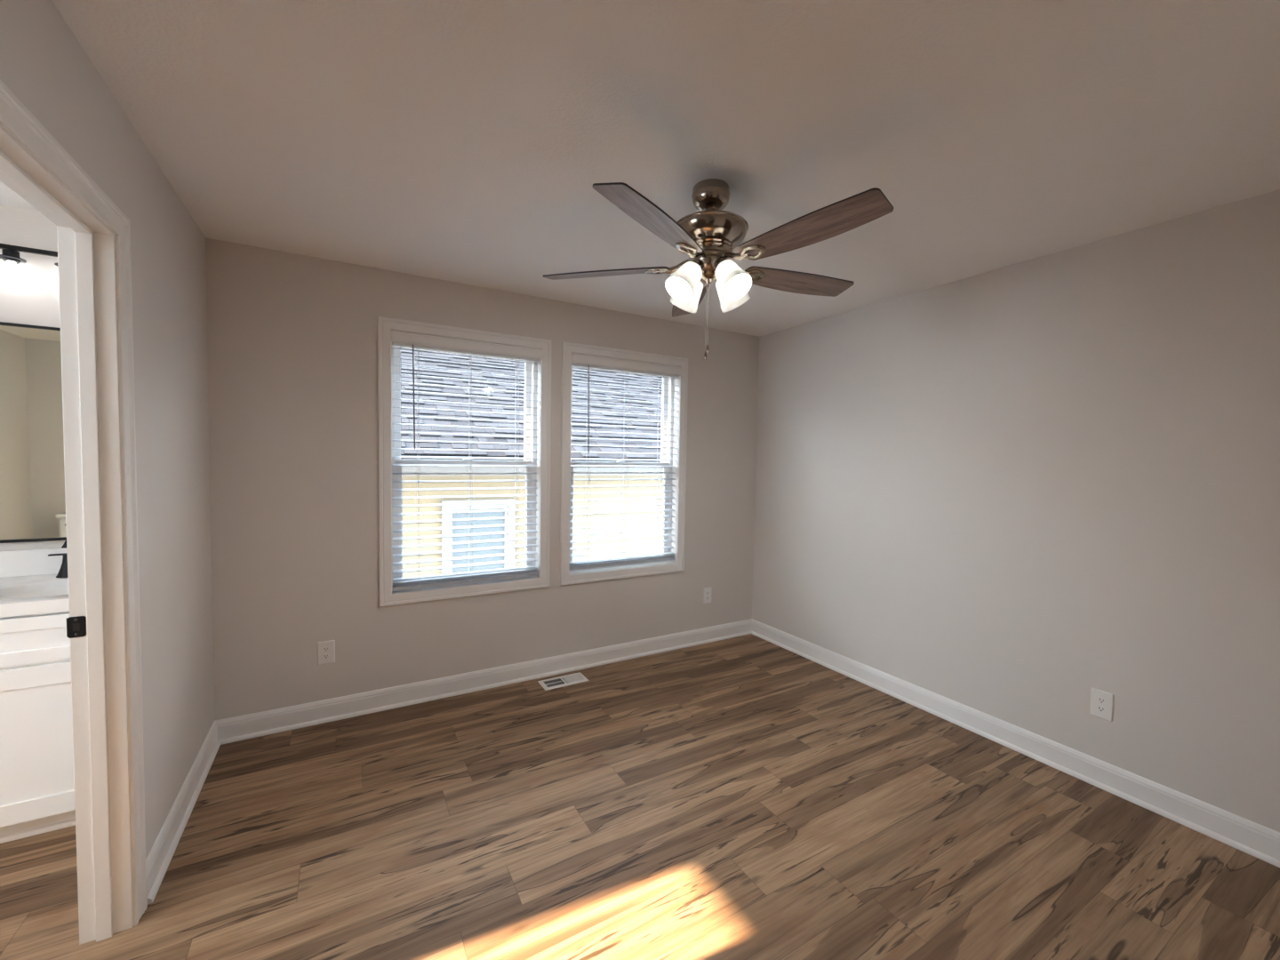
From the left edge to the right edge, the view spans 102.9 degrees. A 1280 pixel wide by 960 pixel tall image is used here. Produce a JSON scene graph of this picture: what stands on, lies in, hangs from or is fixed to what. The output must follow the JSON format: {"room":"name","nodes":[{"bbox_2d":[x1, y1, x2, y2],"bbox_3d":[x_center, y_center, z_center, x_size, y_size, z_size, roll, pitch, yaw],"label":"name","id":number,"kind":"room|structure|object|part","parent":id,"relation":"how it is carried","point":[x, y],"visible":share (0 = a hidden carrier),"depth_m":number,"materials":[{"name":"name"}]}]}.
{"room":"empty bedroom","nodes":[
{"label":"empty bedroom","id":0,"kind":"room"},
{"bbox_2d":[0,204,65,551],"bbox_3d":[-3.058,0.089,2.002,1.946,2.460,0.115,0,3,-30],"label":"wall","id":1,"kind":"structure","parent":0,"point":[33,299],"depth_m":2.16,"materials":[{"name":"beige paint"}]},
{"bbox_2d":[0,243,58,279],"bbox_3d":[-2.587,-0.891,2.097,0.840,0.215,0.102,0,3,-30],"label":"vanity light","id":2,"kind":"object","parent":1,"relation":"attached to","point":[10,254],"visible":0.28,"depth_m":2.08,"materials":[{"name":"white glass"}]},
{"bbox_3d":[-2.578,-0.858,2.092,0.058,0.073,0.058,0,3,-30],"label":"light bulb","id":3,"kind":"part","parent":2,"relation":"part of","materials":[{"name":"white glass"}]},
{"bbox_2d":[0,248,26,263],"bbox_3d":[-2.577,-0.922,2.089,0.081,0.054,0.081,0,3,-30],"label":"socket","id":4,"kind":"object","parent":2,"relation":"attached to","point":[12,256],"depth_m":2.08,"materials":[{"name":"black metal"}]},
{"bbox_2d":[0,321,66,543],"bbox_3d":[-2.636,-0.196,2.151,0.880,0.920,0.020,0,3,-30],"label":"wall mirror","id":5,"kind":"object","parent":1,"relation":"attached to","point":[33,495],"visible":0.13,"depth_m":2.17,"materials":[{"name":"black mirror"}]},
{"bbox_2d":[0,547,67,577],"bbox_3d":[-2.621,0.354,2.187,0.994,0.112,0.022,0,3,-30],"label":"backsplash","id":6,"kind":"structure","parent":1,"relation":"attached to","point":[24,562],"depth_m":2.18,"materials":[{"name":"white stone"}]},
{"bbox_2d":[61,540,66,548],"bbox_3d":[-2.506,0.265,2.248,0.066,0.066,0.021,0,3,-30],"label":"stopper","id":7,"kind":"object","parent":6,"relation":"on","point":[64,546],"visible":0.12,"depth_m":2.23,"materials":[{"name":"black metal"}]},
{"bbox_2d":[0,0,214,857],"bbox_3d":[-1.296,0.159,1.008,0.110,2.460,3.374,0,3,-30],"label":"wall","id":8,"kind":"structure","parent":0,"point":[43,63],"depth_m":1.77,"materials":[{"name":"beige paint"}]},
{"bbox_2d":[0,124,133,944],"bbox_3d":[-1.369,0.333,1.129,0.122,2.060,0.798,0,3,-30],"label":"door jamb","id":9,"kind":"object","parent":8,"relation":"in","point":[86,246],"depth_m":1.45,"materials":[{"name":"white paint"}]},
{"bbox_3d":[-1.597,0.415,1.445,0.042,0.059,0.012,0,3,-30],"label":"strike plate","id":10,"kind":"part","parent":9,"relation":"part of","materials":[{"name":"black metal"}]},
{"bbox_2d":[0,80,147,926],"bbox_3d":[-1.311,0.303,1.162,0.016,2.120,0.918,0,3,-30],"label":"door frame","id":11,"kind":"structure","parent":8,"relation":"attached to","point":[15,117],"depth_m":1.50,"materials":[{"name":"white paint"}]},
{"bbox_2d":[146,720,220,903],"bbox_3d":[-1.816,1.260,2.058,0.026,0.116,1.042,0,3,-30],"label":"baseboard","id":12,"kind":"structure","parent":8,"relation":"attached to","point":[158,860],"depth_m":1.92,"materials":[{"name":"white paint"}]},
{"bbox_2d":[205,237,759,720],"bbox_3d":[-0.558,0.069,3.437,3.602,2.460,0.190,0,3,-30],"label":"wall","id":13,"kind":"structure","parent":0,"point":[292,338],"depth_m":2.76,"materials":[{"name":"beige paint"}]},
{"bbox_2d":[317,640,335,664],"bbox_3d":[-1.675,0.921,2.720,0.079,0.123,0.008,0,3,-30],"label":"wall outlet","id":14,"kind":"object","parent":13,"relation":"attached to","point":[325,649],"visible":1,"depth_m":2.72,"materials":[{"name":"white plastic"}]},
{"bbox_2d":[322,653,329,659],"bbox_3d":[-1.674,0.941,2.718,0.034,0.025,0.002,0,3,-30],"label":"receptacle","id":15,"kind":"object","parent":14,"relation":"attached to","point":[325,656],"depth_m":2.72,"materials":[{"name":"white plastic"}]},
{"bbox_2d":[322,646,329,651],"bbox_3d":[-1.673,0.902,2.717,0.034,0.025,0.002,0,3,-30],"label":"receptacle","id":16,"kind":"object","parent":14,"relation":"attached to","point":[324,648],"depth_m":2.72,"materials":[{"name":"white plastic"}]},
{"bbox_2d":[377,316,551,607],"bbox_3d":[-1.053,-0.100,3.126,0.989,1.596,0.196,0,3,-30],"label":"window","id":17,"kind":"structure","parent":13,"relation":"in","point":[386,354],"depth_m":3.02,"materials":[{"name":"white paint"}]},
{"bbox_3d":[-1.075,-0.449,3.159,0.813,0.730,0.032,0,3,-30],"label":"sash","id":18,"kind":"part","parent":17,"relation":"part of","materials":[{"name":"white plastic"}]},
{"bbox_3d":[-1.068,0.244,3.156,0.813,0.734,0.032,0,3,-30],"label":"sash","id":19,"kind":"part","parent":17,"relation":"part of","materials":[{"name":"white plastic"}]},
{"bbox_2d":[391,330,543,591],"bbox_3d":[-1.018,-0.099,3.075,0.871,1.450,0.083,0,3,-30],"label":"window blind","id":20,"kind":"object","parent":17,"relation":"attached to","point":[401,339],"visible":1,"depth_m":3.05,"materials":[{"name":"white paint"}]},
{"bbox_3d":[-1.278,-0.073,2.942,0.008,1.377,0.054,0,3,-30],"label":"ladder cord","id":21,"kind":"part","parent":20,"relation":"part of","materials":[{"name":"white fabric"}]},
{"bbox_3d":[-1.041,0.614,3.115,0.845,0.022,0.052,0,3,-30],"label":"rail","id":22,"kind":"part","parent":20,"relation":"part of","materials":[{"name":"grey plastic"}]},
{"bbox_3d":[-1.029,-0.075,3.086,0.008,1.377,0.054,0,3,-30],"label":"ladder cord","id":23,"kind":"part","parent":20,"relation":"part of","materials":[{"name":"white fabric"}]},
{"bbox_3d":[-0.781,-0.077,3.230,0.008,1.377,0.054,0,3,-30],"label":"ladder cord","id":24,"kind":"part","parent":20,"relation":"part of","materials":[{"name":"white fabric"}]},
{"bbox_2d":[215,618,751,744],"bbox_3d":[-0.572,1.226,3.363,3.487,0.116,0.026,0,3,-30],"label":"baseboard","id":25,"kind":"structure","parent":13,"relation":"attached to","point":[238,728],"depth_m":3.04,"materials":[{"name":"white paint"}]},
{"bbox_2d":[560,341,687,585],"bbox_3d":[-0.130,-0.107,3.660,0.992,1.596,0.196,0,3,-30],"label":"window","id":26,"kind":"structure","parent":13,"relation":"in","point":[567,577],"depth_m":3.68,"materials":[{"name":"white paint"}]},
{"bbox_3d":[-0.152,-0.457,3.692,0.816,0.730,0.032,0,3,-30],"label":"sash","id":27,"kind":"part","parent":26,"relation":"part of","materials":[{"name":"white plastic"}]},
{"bbox_3d":[-0.144,0.236,3.689,0.816,0.734,0.032,0,3,-30],"label":"sash","id":28,"kind":"part","parent":26,"relation":"part of","materials":[{"name":"white plastic"}]},
{"bbox_3d":[-0.148,-0.109,3.691,0.864,1.468,0.085,0,3,-30],"label":"vinyl frame","id":29,"kind":"part","parent":26,"relation":"part of","materials":[{"name":"white plastic"}]},
{"bbox_2d":[569,353,682,570],"bbox_3d":[-0.095,-0.114,3.608,0.874,1.435,0.083,0,3,-30],"label":"window blind","id":30,"kind":"object","parent":26,"relation":"attached to","point":[588,362],"visible":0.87,"depth_m":3.59,"materials":[{"name":"white paint"}]},
{"bbox_3d":[-0.355,-0.088,3.476,0.008,1.362,0.054,0,3,-30],"label":"ladder cord","id":31,"kind":"part","parent":30,"relation":"part of","materials":[{"name":"white fabric"}]},
{"bbox_3d":[-0.118,0.591,3.648,0.848,0.022,0.052,0,3,-30],"label":"rail","id":32,"kind":"part","parent":30,"relation":"part of","materials":[{"name":"grey plastic"}]},
{"bbox_3d":[-0.106,-0.090,3.620,0.008,1.362,0.054,0,3,-30],"label":"ladder cord","id":33,"kind":"part","parent":30,"relation":"part of","materials":[{"name":"white fabric"}]},
{"bbox_3d":[0.142,-0.092,3.763,0.008,1.362,0.054,0,3,-30],"label":"ladder cord","id":34,"kind":"part","parent":30,"relation":"part of","materials":[{"name":"white fabric"}]},
{"bbox_2d":[703,587,711,603],"bbox_3d":[0.528,0.905,3.994,0.079,0.123,0.008,0,3,-30],"label":"wall outlet","id":35,"kind":"object","parent":13,"relation":"attached to","point":[707,591],"visible":1,"depth_m":3.99,"materials":[{"name":"white plastic"}]},
{"bbox_2d":[0,0,1279,336],"bbox_3d":[0.005,-1.085,0.381,5.642,0.120,5.950,0,3,-30],"label":"ceiling","id":36,"kind":"structure","parent":0,"point":[462,141],"depth_m":1.53,"materials":[{"name":"paint"}]},
{"bbox_2d":[543,178,893,359],"bbox_3d":[0.294,-0.768,1.903,1.253,0.632,1.260,0,3,-30],"label":"ceiling fan","id":37,"kind":"object","parent":36,"relation":"hanging from","point":[708,236],"visible":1,"depth_m":1.80,"materials":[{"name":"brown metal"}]},
{"bbox_3d":[-0.132,-0.811,1.999,0.505,0.006,0.137,1,15,13],"label":"blade","id":38,"kind":"part","parent":37,"relation":"part of","materials":[{"name":"brown wood"}]},
{"bbox_3d":[0.051,-0.790,1.563,0.137,0.006,0.505,17,10,29],"label":"blade","id":39,"kind":"part","parent":37,"relation":"part of","materials":[{"name":"brown wood"}]},
{"bbox_3d":[0.171,-0.731,1.849,0.068,0.075,0.059,0,3,-30],"label":"light bulb","id":40,"kind":"part","parent":37,"relation":"part of","materials":[{"name":"white glass"}]},
{"bbox_3d":[0.162,-0.720,1.841,0.139,0.143,0.115,0,3,-30],"label":"lamp shade","id":41,"kind":"part","parent":37,"relation":"part of","materials":[{"name":"white glass"}]},
{"bbox_3d":[0.184,-0.726,2.005,0.115,0.143,0.139,0,3,-30],"label":"lamp shade","id":42,"kind":"part","parent":37,"relation":"part of","materials":[{"name":"white glass"}]},
{"bbox_3d":[0.226,-0.818,2.308,0.137,0.006,0.505,-12,3,-4],"label":"blade","id":43,"kind":"part","parent":37,"relation":"part of","materials":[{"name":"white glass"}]},
{"bbox_3d":[0.203,-0.776,1.874,0.062,0.050,0.072,2,3,23],"label":"lamp arm","id":44,"kind":"part","parent":37,"relation":"part of","materials":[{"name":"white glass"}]},
{"bbox_3d":[0.247,-0.626,1.904,0.009,0.292,0.004,-1,3,-41],"label":"pull chain","id":45,"kind":"part","parent":37,"relation":"part of","materials":[{"name":"silver metal"}]},
{"bbox_3d":[0.260,-0.642,1.932,0.004,0.262,0.010,1,2,4],"label":"pull chain","id":46,"kind":"part","parent":37,"relation":"part of","materials":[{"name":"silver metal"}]},
{"bbox_3d":[0.295,-0.774,1.853,0.072,0.050,0.062,2,3,21],"label":"lamp arm","id":47,"kind":"part","parent":37,"relation":"part of","materials":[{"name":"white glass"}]},
{"bbox_3d":[0.355,-0.722,1.981,0.139,0.143,0.115,0,3,-30],"label":"lamp shade","id":48,"kind":"part","parent":37,"relation":"part of","materials":[{"name":"white glass"}]},
{"bbox_3d":[0.324,-0.728,1.825,0.059,0.075,0.068,0,3,-30],"label":"light bulb","id":49,"kind":"part","parent":37,"relation":"part of","materials":[{"name":"white glass"}]},
{"bbox_3d":[0.332,-0.716,1.817,0.115,0.143,0.139,0,3,-30],"label":"lamp shade","id":50,"kind":"part","parent":37,"relation":"part of","materials":[{"name":"white glass"}]},
{"bbox_3d":[0.630,-0.801,2.064,0.505,0.006,0.137,0,-10,-23],"label":"blade","id":51,"kind":"part","parent":37,"relation":"part of","materials":[{"name":"brown wood"}]},
{"bbox_3d":[0.523,-0.784,1.603,0.137,0.006,0.505,16,-8,-41],"label":"blade","id":52,"kind":"part","parent":37,"relation":"part of","materials":[{"name":"brown wood"}]},
{"bbox_2d":[0,633,1279,959],"bbox_3d":[-0.030,1.417,0.394,7.904,0.001,6.052,0,3,-30],"label":"floor","id":53,"kind":"structure","parent":0,"point":[749,796],"depth_m":1.89,"materials":[{"name":"brown wood"}]},
{"bbox_2d":[0,611,75,843],"bbox_3d":[-2.492,0.890,1.976,0.978,0.840,0.560,0,3,-30],"label":"vanity cabinet","id":54,"kind":"object","parent":53,"relation":"on","point":[37,780],"visible":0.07,"depth_m":1.84,"materials":[{"name":"white paint"}]},
{"bbox_2d":[0,574,69,617],"bbox_3d":[-2.488,0.487,1.959,0.994,0.129,0.560,0,3,-30],"label":"countertop","id":55,"kind":"structure","parent":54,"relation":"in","point":[20,596],"depth_m":2.00,"materials":[{"name":"white stone"}]},
{"bbox_2d":[48,552,67,577],"bbox_3d":[-2.344,0.330,2.201,0.320,0.168,0.163,0,3,-30],"label":"faucet","id":56,"kind":"object","parent":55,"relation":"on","point":[63,571],"visible":0.16,"depth_m":2.17,"materials":[{"name":"black metal"}]},
{"bbox_3d":[-2.472,0.318,2.177,0.075,0.007,0.018,0,3,-30],"label":"lever","id":57,"kind":"part","parent":56,"relation":"part of","materials":[{"name":"black metal"}]},
{"bbox_3d":[-2.453,0.364,2.190,0.077,0.098,0.077,0,3,-30],"label":"handle","id":58,"kind":"part","parent":56,"relation":"part of","materials":[{"name":"black metal"}]},
{"bbox_3d":[-2.142,0.573,1.850,0.481,0.168,0.019,0,3,-30],"label":"drawer","id":59,"kind":"part","parent":54,"relation":"part of","materials":[{"name":"white paint"}]},
{"bbox_3d":[-2.395,1.309,1.814,0.978,0.020,0.016,0,3,-30],"label":"shoe moulding","id":60,"kind":"part","parent":54,"relation":"part of","materials":[{"name":"white paint"}]},
{"bbox_2d":[537,672,588,690],"bbox_3d":[-0.489,1.286,3.264,0.292,0.007,0.140,0,3,-30],"label":"floor vent","id":61,"kind":"object","parent":53,"relation":"in","point":[566,680],"visible":1,"depth_m":3.26,"materials":[{"name":"white metal"}]},
{"bbox_2d":[752,189,1279,832],"bbox_3d":[1.831,0.135,2.789,0.115,2.460,3.327,0,3,-30],"label":"wall","id":62,"kind":"structure","parent":0,"point":[1012,493],"depth_m":2.40,"materials":[{"name":"beige paint"}]},
{"bbox_2d":[751,618,1279,867],"bbox_3d":[1.723,1.284,2.852,0.026,0.116,3.213,0,3,-30],"label":"baseboard","id":63,"kind":"structure","parent":62,"relation":"attached to","point":[1260,842],"depth_m":2.38,"materials":[{"name":"white paint"}]},
{"bbox_2d":[1089,688,1114,721],"bbox_3d":[2.063,1.004,2.278,0.008,0.123,0.079,0,3,-30],"label":"wall outlet","id":64,"kind":"object","parent":62,"relation":"attached to","point":[1101,702],"visible":1,"depth_m":2.27,"materials":[{"name":"white plastic"}]},
{"bbox_2d":[1096,704,1105,712],"bbox_3d":[2.061,1.024,2.278,0.002,0.025,0.034,0,3,-30],"label":"receptacle","id":65,"kind":"object","parent":64,"relation":"attached to","point":[1100,708],"depth_m":2.28,"materials":[{"name":"white plastic"}]},
{"bbox_2d":[1096,696,1106,703],"bbox_3d":[2.061,0.985,2.276,0.002,0.025,0.034,0,3,-30],"label":"receptacle","id":66,"kind":"object","parent":64,"relation":"attached to","point":[1100,700],"depth_m":2.27,"materials":[{"name":"white plastic"}]},
{"label":"outside","id":67,"kind":"structure","parent":0,"visible":0},
{"bbox_3d":[-16.372,0.854,27.198,80.000,0.150,56.657,0,3,-30],"label":"ground","id":68,"kind":"structure","parent":67,"visible":0},
{"bbox_2d":[400,347,663,577],"bbox_3d":[-2.079,-0.865,8.450,18.000,5.318,5.720,0,3,-30],"label":"neighbouring house","id":69,"kind":"structure","parent":68,"relation":"on","point":[408,362],"depth_m":6.53,"materials":[{"name":"beige"}]}
]}

